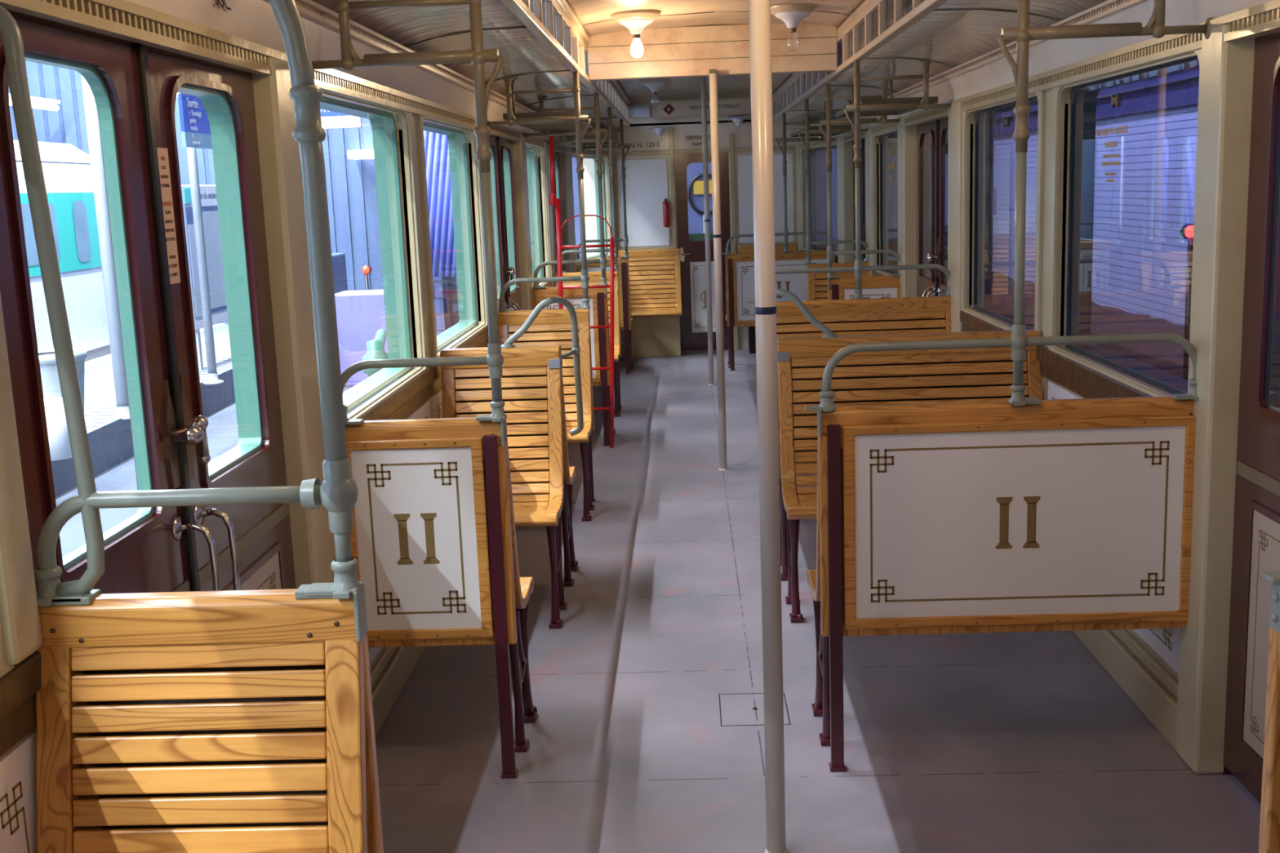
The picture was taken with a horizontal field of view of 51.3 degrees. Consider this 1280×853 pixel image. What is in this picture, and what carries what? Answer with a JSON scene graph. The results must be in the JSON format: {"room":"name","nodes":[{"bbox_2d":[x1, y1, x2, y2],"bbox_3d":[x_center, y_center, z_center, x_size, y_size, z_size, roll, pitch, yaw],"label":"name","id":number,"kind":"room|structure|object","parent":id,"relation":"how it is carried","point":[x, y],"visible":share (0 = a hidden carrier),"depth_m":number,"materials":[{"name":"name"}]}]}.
{"room":"vehicle interior","nodes":[
{"label":"vehicle interior","id":0,"kind":"room"},
{"bbox_2d":[0,8,617,852],"bbox_3d":[-0.642,-0.330,5.584,0.418,2.420,14.060,-2,10,2],"label":"wall","id":1,"kind":"structure","parent":0,"point":[313,548],"depth_m":3.18,"materials":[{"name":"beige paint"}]},
{"bbox_2d":[0,8,296,593],"bbox_3d":[-0.874,0.178,2.583,0.129,1.900,1.316,-2,10,1],"label":"door","id":2,"kind":"structure","parent":1,"relation":"in","point":[135,86],"depth_m":2.50,"materials":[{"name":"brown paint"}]},
{"bbox_2d":[214,0,231,10],"bbox_3d":[-0.854,-0.871,2.717,0.010,0.034,0.089,-2,10,2],"label":"trim","id":3,"kind":"structure","parent":1,"relation":"attached to","point":[219,2],"depth_m":2.72,"materials":[{"name":"black"}]},
{"bbox_2d":[0,0,608,156],"bbox_3d":[-0.632,-1.270,5.414,0.328,0.058,14.060,-2,10,2],"label":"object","id":4,"kind":"structure","parent":1,"relation":"attached to","point":[125,20],"depth_m":2.64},
{"bbox_2d":[0,257,609,756],"bbox_3d":[-0.625,-0.291,5.591,0.371,0.110,14.060,-2,10,2],"label":"trim","id":5,"kind":"structure","parent":1,"relation":"attached to","point":[19,686],"depth_m":1.90,"materials":[{"name":"brown wood"}]},
{"bbox_2d":[125,0,613,147],"bbox_3d":[-0.626,-1.347,5.400,0.345,0.115,14.060,-2,10,2],"label":"trim","id":6,"kind":"structure","parent":1,"relation":"attached to","point":[255,21],"depth_m":3.46,"materials":[{"name":"paint"}]},
{"bbox_2d":[370,645,426,737],"bbox_3d":[-0.703,0.481,5.736,0.287,0.175,14.063,-2,10,3],"label":"baseboard","id":7,"kind":"structure","parent":1,"relation":"attached to","point":[386,690],"depth_m":4.09,"materials":[{"name":"wood"}]},
{"bbox_2d":[311,0,506,446],"bbox_3d":[-0.623,-0.653,4.029,0.646,1.195,1.454,-2,10,2],"label":"window","id":8,"kind":"structure","parent":1,"relation":"in","point":[383,123],"depth_m":3.97,"materials":[{"name":"green paint"}]},
{"bbox_2d":[266,0,617,137],"bbox_3d":[-0.616,-1.413,5.387,0.372,0.034,14.060,-2,10,2],"label":"trim","id":9,"kind":"structure","parent":1,"relation":"attached to","point":[308,9],"depth_m":3.99,"materials":[{"name":"paint"}]},
{"bbox_2d":[416,115,488,357],"bbox_3d":[-0.825,-0.814,5.599,0.131,0.970,1.380,-2,10,2],"label":"window","id":10,"kind":"structure","parent":1,"relation":"in","point":[455,134],"depth_m":6.17,"materials":[{"name":"green paint"}]},
{"bbox_2d":[488,134,521,311],"bbox_3d":[-0.723,-0.668,7.254,0.130,1.900,1.316,-2,10,2],"label":"door","id":11,"kind":"structure","parent":1,"relation":"in","point":[502,164],"depth_m":7.25,"materials":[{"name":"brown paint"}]},
{"bbox_2d":[552,151,566,272],"bbox_3d":[-0.624,-1.197,10.176,0.129,1.900,1.316,-2,10,1],"label":"door","id":12,"kind":"structure","parent":1,"relation":"in","point":[557,155],"depth_m":10.44,"materials":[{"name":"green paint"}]},
{"bbox_2d":[521,93,608,299],"bbox_3d":[-0.474,-1.470,8.540,0.646,1.195,1.339,-2,10,2],"label":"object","id":13,"kind":"structure","parent":1,"relation":"in","point":[531,153],"depth_m":8.57,"materials":[{"name":"green paint"}]},
{"bbox_2d":[571,119,629,266],"bbox_3d":[-0.248,-2.023,11.565,0.603,1.195,1.370,0,10,13],"label":"window","id":14,"kind":"structure","parent":1,"relation":"in","point":[606,197],"depth_m":11.96,"materials":[{"name":"green paint"}]},
{"bbox_2d":[582,92,826,350],"bbox_3d":[0.592,-1.911,12.421,2.275,2.420,0.090,-2,10,2],"label":"wall","id":15,"kind":"structure","parent":0,"point":[649,162],"depth_m":12.33,"materials":[{"name":"white wood"}]},
{"bbox_2d":[628,104,650,118],"bbox_3d":[-0.013,-2.893,12.227,0.210,0.115,0.040,-2,10,2],"label":"plaque","id":16,"kind":"object","parent":15,"relation":"attached to","point":[638,110],"visible":0.8,"depth_m":12.21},
{"bbox_2d":[648,126,669,142],"bbox_3d":[0.178,-2.679,12.217,0.180,0.136,0.124,-2,10,2],"label":"wall lamp","id":17,"kind":"object","parent":15,"relation":"attached to","point":[659,131],"visible":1,"depth_m":12.17,"materials":[{"name":"glass"}]},
{"bbox_2d":[662,198,672,246],"bbox_3d":[0.254,-1.889,12.384,0.066,0.455,0.082,3,11,27],"label":"fire extinguisher","id":18,"kind":"object","parent":15,"relation":"attached to","point":[665,206],"visible":1,"depth_m":12.34,"materials":[{"name":"metal"}]},
{"bbox_2d":[653,97,751,118],"bbox_3d":[0.613,-2.916,12.183,0.989,0.154,0.039,-2,10,2],"label":"board","id":19,"kind":"object","parent":15,"relation":"attached to","point":[726,106],"visible":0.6,"depth_m":12.17,"materials":[{"name":"paint"}]},
{"bbox_2d":[675,151,730,351],"bbox_3d":[0.603,-1.626,12.461,0.495,1.835,0.092,-2,10,2],"label":"door","id":20,"kind":"structure","parent":15,"relation":"in","point":[693,319],"depth_m":12.48,"materials":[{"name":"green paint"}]},
{"bbox_2d":[311,0,1107,128],"bbox_3d":[0.325,-1.650,5.313,2.520,0.398,14.260,-2,10,2],"label":"ceiling","id":21,"kind":"structure","parent":0,"point":[682,49],"depth_m":6.38,"materials":[{"name":"paint"}]},
{"bbox_2d":[502,77,594,131],"bbox_3d":[-0.467,-1.708,7.083,0.347,0.201,1.410,-2,10,2],"label":"luggage rack","id":22,"kind":"object","parent":21,"relation":"hanging from","point":[564,126],"visible":0.63,"depth_m":7.18,"materials":[{"name":"metal"}]},
{"bbox_2d":[559,133,617,146],"bbox_3d":[-0.371,-2.232,9.979,0.347,0.201,1.420,-2,10,2],"label":"luggage rack","id":23,"kind":"object","parent":21,"relation":"hanging from","point":[568,137],"visible":0.3,"depth_m":9.31,"materials":[{"name":"metal"}]},
{"bbox_2d":[611,10,660,57],"bbox_3d":[-0.017,-1.869,6.373,0.236,0.205,0.236,-2,10,2],"label":"ceiling lamp","id":24,"kind":"object","parent":21,"relation":"attached to","point":[636,21],"visible":1,"depth_m":6.32,"materials":[{"name":"paint"}]},
{"bbox_2d":[632,34,639,39],"bbox_3d":[-0.017,-1.866,6.373,0.034,0.020,0.033,-2,10,2],"label":"socket","id":25,"kind":"object","parent":24,"relation":"attached to","point":[634,36],"depth_m":6.36,"materials":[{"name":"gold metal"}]},
{"bbox_2d":[639,78,669,106],"bbox_3d":[0.113,-2.582,10.307,0.236,0.205,0.236,-2,10,2],"label":"ceiling lamp","id":26,"kind":"object","parent":21,"relation":"attached to","point":[654,85],"visible":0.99,"depth_m":10.24,"materials":[{"name":"glass"}]},
{"bbox_2d":[582,10,849,26],"bbox_3d":[0.286,-1.589,4.253,1.382,0.057,4.556,-2,10,2],"label":"trim","id":27,"kind":"structure","parent":21,"relation":"attached to","point":[814,11],"depth_m":6.49,"materials":[{"name":"wood"}]},
{"bbox_2d":[727,116,747,132],"bbox_3d":[0.895,-2.760,12.179,0.180,0.136,0.124,-2,10,2],"label":"ceiling lamp","id":28,"kind":"object","parent":21,"relation":"attached to","point":[737,121],"visible":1,"depth_m":12.13,"materials":[{"name":"ceramic"}]},
{"bbox_2d":[770,3,817,51],"bbox_3d":[0.728,-1.892,6.344,0.236,0.205,0.236,-2,10,2],"label":"ceiling lamp","id":29,"kind":"object","parent":21,"relation":"attached to","point":[792,15],"visible":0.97,"depth_m":6.27,"materials":[{"name":"paint"}]},
{"bbox_2d":[789,27,796,32],"bbox_3d":[0.728,-1.888,6.345,0.034,0.020,0.033,-2,10,2],"label":"socket","id":30,"kind":"object","parent":29,"relation":"attached to","point":[791,29],"depth_m":6.33,"materials":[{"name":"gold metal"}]},
{"bbox_2d":[790,100,852,137],"bbox_3d":[1.355,-2.284,9.913,0.362,0.201,1.420,-2,10,2],"label":"luggage rack","id":31,"kind":"object","parent":21,"relation":"hanging from","point":[795,134],"visible":0.35,"depth_m":9.24,"materials":[{"name":"metal"}]},
{"bbox_2d":[835,80,937,117],"bbox_3d":[1.255,-1.738,6.894,0.362,0.201,1.160,-2,10,2],"label":"luggage rack","id":32,"kind":"object","parent":21,"relation":"hanging from","point":[932,100],"visible":0.49,"depth_m":7.11,"materials":[{"name":"metal"}]},
{"bbox_2d":[375,349,1261,852],"bbox_3d":[0.412,0.574,5.713,2.450,0.080,14.260,-2,10,2],"label":"floor","id":33,"kind":"structure","parent":0,"point":[1006,742],"depth_m":3.88,"materials":[{"name":"grey"}]},
{"bbox_2d":[35,588,383,852],"bbox_3d":[-0.625,0.752,1.829,0.471,0.975,0.476,-2,10,2],"label":"slatted bench","id":34,"kind":"object","parent":33,"relation":"on","point":[227,721],"visible":0.98,"depth_m":1.90,"materials":[{"name":"brown wood"}]},
{"bbox_2d":[0,0,367,641],"bbox_3d":[-0.658,-0.262,1.825,0.492,1.164,0.060,-2,10,2],"label":"grab rail","id":35,"kind":"object","parent":34,"relation":"attached to","point":[337,492],"visible":0.98,"depth_m":1.85,"materials":[{"name":"metal"}]},
{"bbox_2d":[344,417,537,778],"bbox_3d":[-0.550,0.429,3.732,0.448,0.975,0.476,-2,10,2],"label":"slatted bench","id":36,"kind":"object","parent":33,"relation":"on","point":[433,535],"visible":0.94,"depth_m":3.49,"materials":[{"name":"brown wood"}]},
{"bbox_2d":[440,344,577,628],"bbox_3d":[-0.505,0.183,5.093,0.450,0.975,0.858,-2,10,2],"label":"slatted bench","id":37,"kind":"object","parent":33,"relation":"on","point":[532,380],"visible":0.73,"depth_m":4.97,"materials":[{"name":"brown wood"}]},
{"bbox_2d":[500,296,583,435],"bbox_3d":[-0.345,-0.212,5.113,0.159,0.576,0.396,7,14,42],"label":"hold","id":38,"kind":"object","parent":37,"relation":"attached to","point":[575,350],"visible":1,"depth_m":5.10,"materials":[{"name":"metal"}]},
{"bbox_2d":[497,308,595,521],"bbox_3d":[-0.461,-0.060,6.435,0.448,0.975,0.476,-2,10,2],"label":"slatted bench","id":39,"kind":"object","parent":33,"relation":"on","point":[550,326],"visible":0.43,"depth_m":6.50,"materials":[{"name":"brown wood"}]},
{"bbox_2d":[487,71,591,322],"bbox_3d":[-0.476,-1.093,6.444,0.511,1.195,0.088,-2,10,2],"label":"grab rail","id":40,"kind":"object","parent":39,"relation":"attached to","point":[577,118],"visible":0.94,"depth_m":6.38,"materials":[{"name":"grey metal"}]},
{"bbox_2d":[532,285,615,445],"bbox_3d":[-0.400,-0.397,8.295,0.448,0.975,0.476,-2,10,2],"label":"slatted bench","id":41,"kind":"object","parent":33,"relation":"on","point":[598,303],"visible":0.47,"depth_m":8.03,"materials":[{"name":"brown wood"}]},
{"bbox_2d":[548,136,617,448],"bbox_3d":[-0.323,-0.785,7.936,0.388,1.861,0.047,-1,10,4],"label":"ladder","id":42,"kind":"object","parent":33,"relation":"on","point":[553,201],"visible":0.83,"depth_m":7.89,"materials":[{"name":"metal"}]},
{"bbox_2d":[554,271,622,417],"bbox_3d":[-0.367,-0.577,9.287,0.448,0.975,0.476,-2,10,2],"label":"slatted bench","id":43,"kind":"object","parent":33,"relation":"on","point":[595,277],"visible":0.25,"depth_m":9.35,"materials":[{"name":"brown wood"}]},
{"bbox_2d":[546,106,619,280],"bbox_3d":[-0.382,-1.610,9.296,0.511,1.195,0.088,-2,10,2],"label":"grab rail","id":44,"kind":"object","parent":43,"relation":"attached to","point":[610,139],"visible":0.63,"depth_m":9.24,"materials":[{"name":"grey metal"}]},
{"bbox_2d":[586,257,633,373],"bbox_3d":[-0.268,-0.961,11.402,0.388,0.975,0.476,-2,10,2],"label":"slatted bench","id":45,"kind":"object","parent":33,"relation":"on","point":[625,319],"visible":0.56,"depth_m":11.16,"materials":[{"name":"brown wood"}]},
{"bbox_2d":[617,248,681,358],"bbox_3d":[0.095,-1.133,12.286,0.575,0.975,0.443,-2,10,2],"label":"slatted bench","id":46,"kind":"object","parent":33,"relation":"on","point":[655,331],"visible":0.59,"depth_m":12.35,"materials":[{"name":"brown wood"}]},
{"bbox_2d":[700,76,714,385],"bbox_3d":[0.519,-1.488,10.258,0.048,2.360,0.048,-2,10,2],"label":"pole","id":47,"kind":"object","parent":33,"relation":"on","point":[703,79],"visible":0.94,"depth_m":10.24,"materials":[{"name":"metal"}]},
{"bbox_2d":[708,69,728,470],"bbox_3d":[0.422,-0.820,7.186,0.050,2.140,0.105,-2,10,2],"label":"pole","id":48,"kind":"object","parent":33,"relation":"on","point":[713,77],"depth_m":7.14,"materials":[{"name":"metal"}]},
{"bbox_2d":[718,692,790,726],"bbox_3d":[0.340,0.845,3.989,0.202,0.001,0.248,-2,10,2],"label":"floor hatch","id":49,"kind":"object","parent":33,"relation":"on","point":[783,692],"visible":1,"depth_m":3.99,"materials":[{"name":"metal"}]},
{"bbox_2d":[738,244,796,353],"bbox_3d":[1.194,-1.166,12.243,0.535,0.975,0.443,-2,10,2],"label":"slatted bench","id":50,"kind":"object","parent":33,"relation":"on","point":[778,248],"visible":0.03,"depth_m":12.33,"materials":[{"name":"brown wood"}]},
{"bbox_2d":[748,0,787,852],"bbox_3d":[0.278,-0.160,2.921,0.053,2.360,0.053,-2,10,2],"label":"pole","id":51,"kind":"object","parent":33,"relation":"on","point":[760,34],"visible":1,"depth_m":2.93,"materials":[{"name":"metal"}]},
{"bbox_2d":[725,250,835,370],"bbox_3d":[1.189,-1.005,11.346,0.908,0.975,0.476,-2,10,2],"label":"slatted bench","id":52,"kind":"object","parent":33,"relation":"on","point":[740,267],"visible":0.61,"depth_m":11.10,"materials":[{"name":"brown wood"}]},
{"bbox_2d":[807,262,869,300],"bbox_3d":[1.407,-0.630,9.219,0.451,0.975,0.476,-2,10,2],"label":"slatted bench","id":53,"kind":"object","parent":33,"relation":"on","point":[817,282],"visible":0.13,"depth_m":9.30,"materials":[{"name":"brown wood"}]},
{"bbox_2d":[798,98,868,274],"bbox_3d":[1.353,-1.663,9.233,0.505,1.195,0.088,-2,10,2],"label":"grab rail","id":54,"kind":"object","parent":53,"relation":"attached to","point":[806,131],"visible":0.73,"depth_m":9.20,"materials":[{"name":"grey metal"}]},
{"bbox_2d":[755,296,951,420],"bbox_3d":[1.055,-0.106,6.376,0.968,0.975,0.476,-2,10,2],"label":"slatted bench","id":55,"kind":"object","parent":33,"relation":"on","point":[930,314],"visible":0.08,"depth_m":6.45,"materials":[{"name":"brown wood"}]},
{"bbox_2d":[747,60,952,316],"bbox_3d":[1.008,-1.139,6.390,1.006,1.195,0.088,-2,10,2],"label":"grab rail","id":56,"kind":"object","parent":55,"relation":"attached to","point":[856,108],"visible":0.79,"depth_m":6.34,"materials":[{"name":"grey metal"}]},
{"bbox_2d":[827,275,900,300],"bbox_3d":[1.374,-0.451,8.227,0.451,0.975,0.476,-2,10,2],"label":"slatted bench","id":57,"kind":"object","parent":33,"relation":"on","point":[888,286],"visible":0.13,"depth_m":7.94,"materials":[{"name":"brown wood"}]},
{"bbox_2d":[776,329,1043,622],"bbox_3d":[1.010,0.137,5.035,0.970,0.975,0.858,-2,10,2],"label":"slatted bench","id":58,"kind":"object","parent":33,"relation":"on","point":[973,375],"visible":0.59,"depth_m":4.93,"materials":[{"name":"brown wood"}]},
{"bbox_2d":[775,288,838,337],"bbox_3d":[0.569,-0.240,5.077,0.159,0.576,0.396,-10,13,-38],"label":"hold","id":59,"kind":"object","parent":58,"relation":"attached to","point":[828,333],"visible":0.38,"depth_m":4.95,"materials":[{"name":"metal"}]},
{"bbox_2d":[806,395,1195,772],"bbox_3d":[0.966,0.384,3.674,0.968,0.975,0.476,-2,10,2],"label":"slatted bench","id":60,"kind":"object","parent":33,"relation":"on","point":[1056,514],"visible":0.98,"depth_m":3.43,"materials":[{"name":"brown wood"}]},
{"bbox_2d":[1258,626,1279,852],"bbox_3d":[1.152,0.717,1.784,0.471,0.975,0.476,-2,10,2],"label":"slatted bench","id":61,"kind":"object","parent":33,"relation":"on","point":[1269,824],"visible":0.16,"depth_m":1.94,"materials":[{"name":"brown wood"}]},
{"bbox_2d":[1260,570,1279,634],"bbox_3d":[1.088,-0.295,1.771,0.455,1.175,0.060,-2,10,2],"label":"grab rail","id":62,"kind":"object","parent":61,"relation":"attached to","point":[1272,577],"visible":1,"depth_m":1.87,"materials":[{"name":"metal"}]},
{"bbox_2d":[795,23,1279,773],"bbox_3d":[1.412,-0.392,5.505,0.358,2.420,14.060,-2,10,2],"label":"wall","id":63,"kind":"structure","parent":0,"point":[1195,655],"depth_m":3.35,"materials":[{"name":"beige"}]},
{"bbox_2d":[404,8,1065,119],"bbox_3d":[0.349,-1.617,5.975,2.211,0.066,9.454,-2,10,2],"label":"trim","id":64,"kind":"structure","parent":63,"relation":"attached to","point":[1003,11],"depth_m":4.55,"materials":[{"name":"metal"}]},
{"bbox_2d":[721,112,837,262],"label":"window","id":65,"kind":"structure","parent":63,"relation":"in","point":[812,151],"depth_m":11.74,"materials":[{"name":"metal"}]},
{"bbox_2d":[852,138,866,262],"bbox_3d":[1.688,-1.267,10.087,0.129,1.900,1.316,-1,10,4],"label":"door","id":66,"kind":"structure","parent":63,"relation":"in","point":[863,237],"depth_m":10.05,"materials":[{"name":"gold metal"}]},
{"bbox_2d":[817,84,901,289],"bbox_3d":[1.385,-1.526,8.468,0.621,1.195,1.338,-2,10,2],"label":"window","id":67,"kind":"structure","parent":63,"relation":"in","point":[888,151],"depth_m":8.49,"materials":[{"name":"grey metal"}]},
{"bbox_2d":[916,117,948,297],"bbox_3d":[1.595,-0.738,7.165,0.130,1.900,1.316,-2,10,2],"label":"door","id":68,"kind":"structure","parent":63,"relation":"in","point":[932,137],"depth_m":7.23,"materials":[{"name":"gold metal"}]},
{"bbox_2d":[790,0,1147,132],"bbox_3d":[1.305,-1.471,5.314,0.312,0.034,14.060,-2,10,2],"label":"trim","id":69,"kind":"structure","parent":63,"relation":"attached to","point":[1109,7],"depth_m":5.01,"materials":[{"name":"paint"}]},
{"bbox_2d":[800,249,1152,398],"bbox_3d":[1.397,-0.352,5.513,0.311,0.110,14.060,-2,10,2],"label":"trim","id":70,"kind":"structure","parent":63,"relation":"attached to","point":[1082,380],"depth_m":4.48,"materials":[{"name":"brown wood"}]},
{"bbox_2d":[961,90,1045,333],"bbox_3d":[1.536,-0.885,5.509,0.131,0.970,1.380,-2,10,2],"label":"window","id":71,"kind":"structure","parent":63,"relation":"in","point":[985,115],"depth_m":6.08,"materials":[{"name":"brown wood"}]},
{"bbox_2d":[804,0,1213,436],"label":"window","id":72,"kind":"structure","parent":63,"relation":"in","point":[1085,92],"depth_m":3.73,"materials":[{"name":"grey metal"}]},
{"bbox_2d":[793,0,1273,142],"bbox_3d":[1.321,-1.406,5.325,0.285,0.115,14.060,-2,10,2],"label":"trim","id":73,"kind":"structure","parent":63,"relation":"attached to","point":[1052,54],"depth_m":4.30,"materials":[{"name":"paint"}]},
{"bbox_2d":[795,0,1279,149],"bbox_3d":[1.333,-1.329,5.338,0.268,0.058,14.060,-2,10,2],"label":"trim","id":74,"kind":"structure","parent":63,"relation":"attached to","point":[1264,18],"depth_m":3.93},
{"bbox_2d":[1071,629,1177,749],"bbox_3d":[1.401,0.418,5.652,0.261,0.175,14.060,-2,10,2],"label":"baseboard","id":75,"kind":"structure","parent":63,"relation":"attached to","point":[1144,690],"depth_m":3.88,"materials":[{"name":"wood"}]},
{"bbox_2d":[1222,31,1279,804],"bbox_3d":[1.439,0.104,2.517,0.129,1.900,1.562,-1,10,3],"label":"door","id":76,"kind":"structure","parent":63,"relation":"in","point":[1256,521],"depth_m":3.17,"materials":[{"name":"wood"}]},
{"bbox_2d":[993,67,1199,125],"bbox_3d":[4.829,-3.256,9.419,0.120,1.380,32.000,-2,10,2],"label":"wall","id":77,"kind":"structure","parent":0,"point":[1195,82],"depth_m":12.91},
{"label":"outside","id":78,"kind":"structure","parent":0,"visible":0},
{"bbox_2d":[571,148,837,257],"bbox_3d":[0.577,-2.148,14.081,3.000,2.900,0.100,-2,10,2],"label":"wall","id":79,"kind":"structure","parent":78,"point":[695,220],"depth_m":13.99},
{"bbox_2d":[687,173,712,233],"bbox_3d":[0.693,-2.171,13.993,0.376,0.968,0.038,-2,10,2],"label":"sign","id":80,"kind":"object","parent":79,"relation":"attached to","point":[698,185],"visible":0.55,"depth_m":13.93,"materials":[{"name":"metal"}]},
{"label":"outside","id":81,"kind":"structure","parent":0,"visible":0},
{"bbox_2d":[991,104,1198,324],"bbox_3d":[4.897,-1.427,9.748,0.120,2.100,32.000,-2,10,2],"label":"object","id":82,"kind":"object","parent":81,"point":[1140,254],"depth_m":13.36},
{"bbox_2d":[993,69,1199,136],"bbox_3d":[4.845,-2.577,9.542,0.300,0.280,32.000,-2,10,2],"label":"trim","id":83,"kind":"structure","parent":82,"relation":"attached to","point":[1189,96],"depth_m":12.79,"materials":[{"name":"blue"}]},
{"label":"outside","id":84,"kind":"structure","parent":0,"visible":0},
{"bbox_2d":[8,61,463,339],"bbox_3d":[-4.897,-4.399,16.701,9.200,7.000,0.100,-2,10,2],"label":"wall","id":85,"kind":"structure","parent":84,"point":[351,185],"depth_m":16.86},
{"bbox_2d":[51,367,235,497],"bbox_3d":[-3.837,-0.165,11.281,0.040,0.312,38.023,-2,10,0],"label":"trim","id":86,"kind":"structure","parent":85,"relation":"attached to","point":[110,443],"depth_m":9.66,"materials":[{"name":"concrete"}]},
{"bbox_2d":[84,323,223,369],"bbox_3d":[-5.530,-0.259,11.320,0.250,0.005,38.018,-2,10,1],"label":"trim","id":87,"kind":"structure","parent":85,"relation":"attached to","point":[104,359],"depth_m":13.59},
{"bbox_2d":[84,355,231,431],"bbox_3d":[-4.040,-0.041,9.807,0.320,0.003,27.068,-2,10,0],"label":"trim","id":88,"kind":"structure","parent":85,"relation":"attached to","point":[228,356],"depth_m":10.23,"materials":[{"name":"metal"}]},
{"bbox_2d":[347,149,373,159],"bbox_3d":[-3.339,-3.388,16.584,0.500,0.100,0.410,-2,10,2],"label":"light strip","id":89,"kind":"object","parent":85,"relation":"attached to","point":[352,154],"visible":0.57,"depth_m":16.39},
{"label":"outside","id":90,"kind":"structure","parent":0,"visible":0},
{"bbox_3d":[-0.928,-6.942,9.958,18.200,0.100,38.000,-2,10,2],"label":"ceiling","id":91,"kind":"structure","parent":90,"visible":0},
{"bbox_2d":[8,93,60,111],"bbox_3d":[-7.253,-5.289,13.415,0.120,3.855,5.000,-2,10,2],"label":"lamp","id":92,"kind":"object","parent":91,"relation":"hanging from","point":[34,105],"visible":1,"depth_m":15.82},
{"bbox_2d":[177,93,212,149],"bbox_3d":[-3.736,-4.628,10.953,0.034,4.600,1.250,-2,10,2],"label":"exit sign","id":93,"kind":"object","parent":91,"relation":"hanging from","point":[194,122],"visible":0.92,"depth_m":10.92,"materials":[{"name":"metal"}]},
{"bbox_2d":[320,109,361,129],"bbox_3d":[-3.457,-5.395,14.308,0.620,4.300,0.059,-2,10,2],"label":"exit sign","id":94,"kind":"object","parent":91,"relation":"hanging from","point":[330,120],"visible":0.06,"depth_m":14.65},
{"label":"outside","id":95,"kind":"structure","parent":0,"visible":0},
{"bbox_2d":[888,271,1184,394],"bbox_3d":[4.929,-0.313,9.969,6.000,0.500,32.040,-2,10,2],"label":"platform","id":96,"kind":"object","parent":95,"point":[1167,357],"visible":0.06,"depth_m":12.31,"materials":[{"name":"concrete"}]},
{"bbox_2d":[1180,223,1193,379],"bbox_3d":[3.626,-0.595,8.837,0.100,1.480,0.110,-2,10,2],"label":"lamp","id":97,"kind":"object","parent":96,"relation":"on","point":[1187,230],"visible":0.7,"depth_m":8.75,"materials":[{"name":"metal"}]},
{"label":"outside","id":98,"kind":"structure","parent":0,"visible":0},
{"bbox_2d":[55,340,453,557],"bbox_3d":[-7.092,-0.017,12.432,12.880,0.150,36.000,-2,10,2],"label":"ground","id":99,"kind":"structure","parent":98,"point":[222,432],"depth_m":9.14,"materials":[{"name":"concrete"}]},
{"bbox_2d":[331,253,347,293],"bbox_3d":[-3.645,-1.253,14.637,0.770,1.250,0.600,-2,10,2],"label":"cabinet","id":100,"kind":"object","parent":99,"relation":"on","point":[339,264],"visible":0.11,"depth_m":14.54,"materials":[{"name":"metal"}]},
{"bbox_2d":[334,289,395,386],"bbox_3d":[-2.641,-0.899,13.397,0.750,0.920,0.500,-2,10,2],"label":"base cabinet","id":101,"kind":"object","parent":99,"relation":"on","point":[360,314],"visible":0.28,"depth_m":13.13,"materials":[{"name":"white"}]},
{"bbox_2d":[361,264,371,289],"bbox_3d":[-2.848,-1.124,14.039,0.100,1.150,0.110,-2,10,2],"label":"lamp","id":102,"kind":"object","parent":99,"relation":"on","point":[366,269],"visible":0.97,"depth_m":13.93,"materials":[{"name":"plastic"}]},
{"bbox_2d":[362,328,388,399],"bbox_3d":[-1.270,0.105,6.743,0.129,1.200,1.086,-3,10,-7],"label":"fitting","id":103,"kind":"object","parent":99,"relation":"on","point":[375,348],"visible":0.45,"depth_m":6.14,"materials":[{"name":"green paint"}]},
{"bbox_2d":[423,130,456,277],"bbox_3d":[-2.248,-2.259,15.522,0.946,2.815,0.110,-2,10,2],"label":"sheet","id":104,"kind":"object","parent":99,"relation":"on","point":[436,145],"visible":0.29,"depth_m":15.45,"materials":[{"name":"blue metal"}]},
{"bbox_2d":[432,275,450,335],"bbox_3d":[-2.649,-2.406,16.325,0.442,2.850,0.405,-2,10,2],"label":"pillar","id":105,"kind":"structure","parent":99,"relation":"on","point":[441,293],"depth_m":16.31,"materials":[{"name":"blue"}]},
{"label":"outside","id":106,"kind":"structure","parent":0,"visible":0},
{"bbox_2d":[84,324,231,430],"bbox_3d":[-8.382,-0.052,11.452,10.380,0.240,38.000,-2,10,2],"label":"platform","id":107,"kind":"object","parent":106,"point":[100,391],"depth_m":12.09,"materials":[{"name":"concrete"}]},
{"bbox_2d":[13,139,111,361],"bbox_3d":[-6.872,-0.794,8.370,2.348,2.240,12.353,-2,10,1],"label":"train","id":108,"kind":"object","parent":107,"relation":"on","point":[68,184],"visible":0.46,"depth_m":13.39,"materials":[{"name":"metal"}]},
{"bbox_2d":[38,347,87,461],"bbox_3d":[-3.734,-0.143,8.459,0.456,0.660,0.507,-2,10,2],"label":"litter bin","id":109,"kind":"object","parent":107,"relation":"on","point":[60,446],"visible":0.41,"depth_m":8.28,"materials":[{"name":"metal"}]},
{"bbox_2d":[80,75,129,419],"bbox_3d":[-3.901,-1.838,9.608,0.204,3.600,0.199,-2,10,2],"label":"steel post","id":110,"kind":"object","parent":107,"relation":"on","point":[91,110],"visible":0.66,"depth_m":9.67,"materials":[{"name":"metal"}]},
{"bbox_2d":[181,185,227,370],"bbox_3d":[-4.168,-1.472,12.937,0.049,1.720,1.200,-2,10,2],"label":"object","id":111,"kind":"object","parent":107,"relation":"on","point":[208,193],"visible":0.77,"depth_m":12.82,"materials":[{"name":"paper"}]},
{"bbox_2d":[186,147,223,384],"bbox_3d":[-3.795,-2.151,11.327,0.176,3.600,0.172,-2,10,2],"label":"steel post","id":112,"kind":"object","parent":107,"relation":"on","point":[212,375],"visible":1,"depth_m":11.44,"materials":[{"name":"metal"}]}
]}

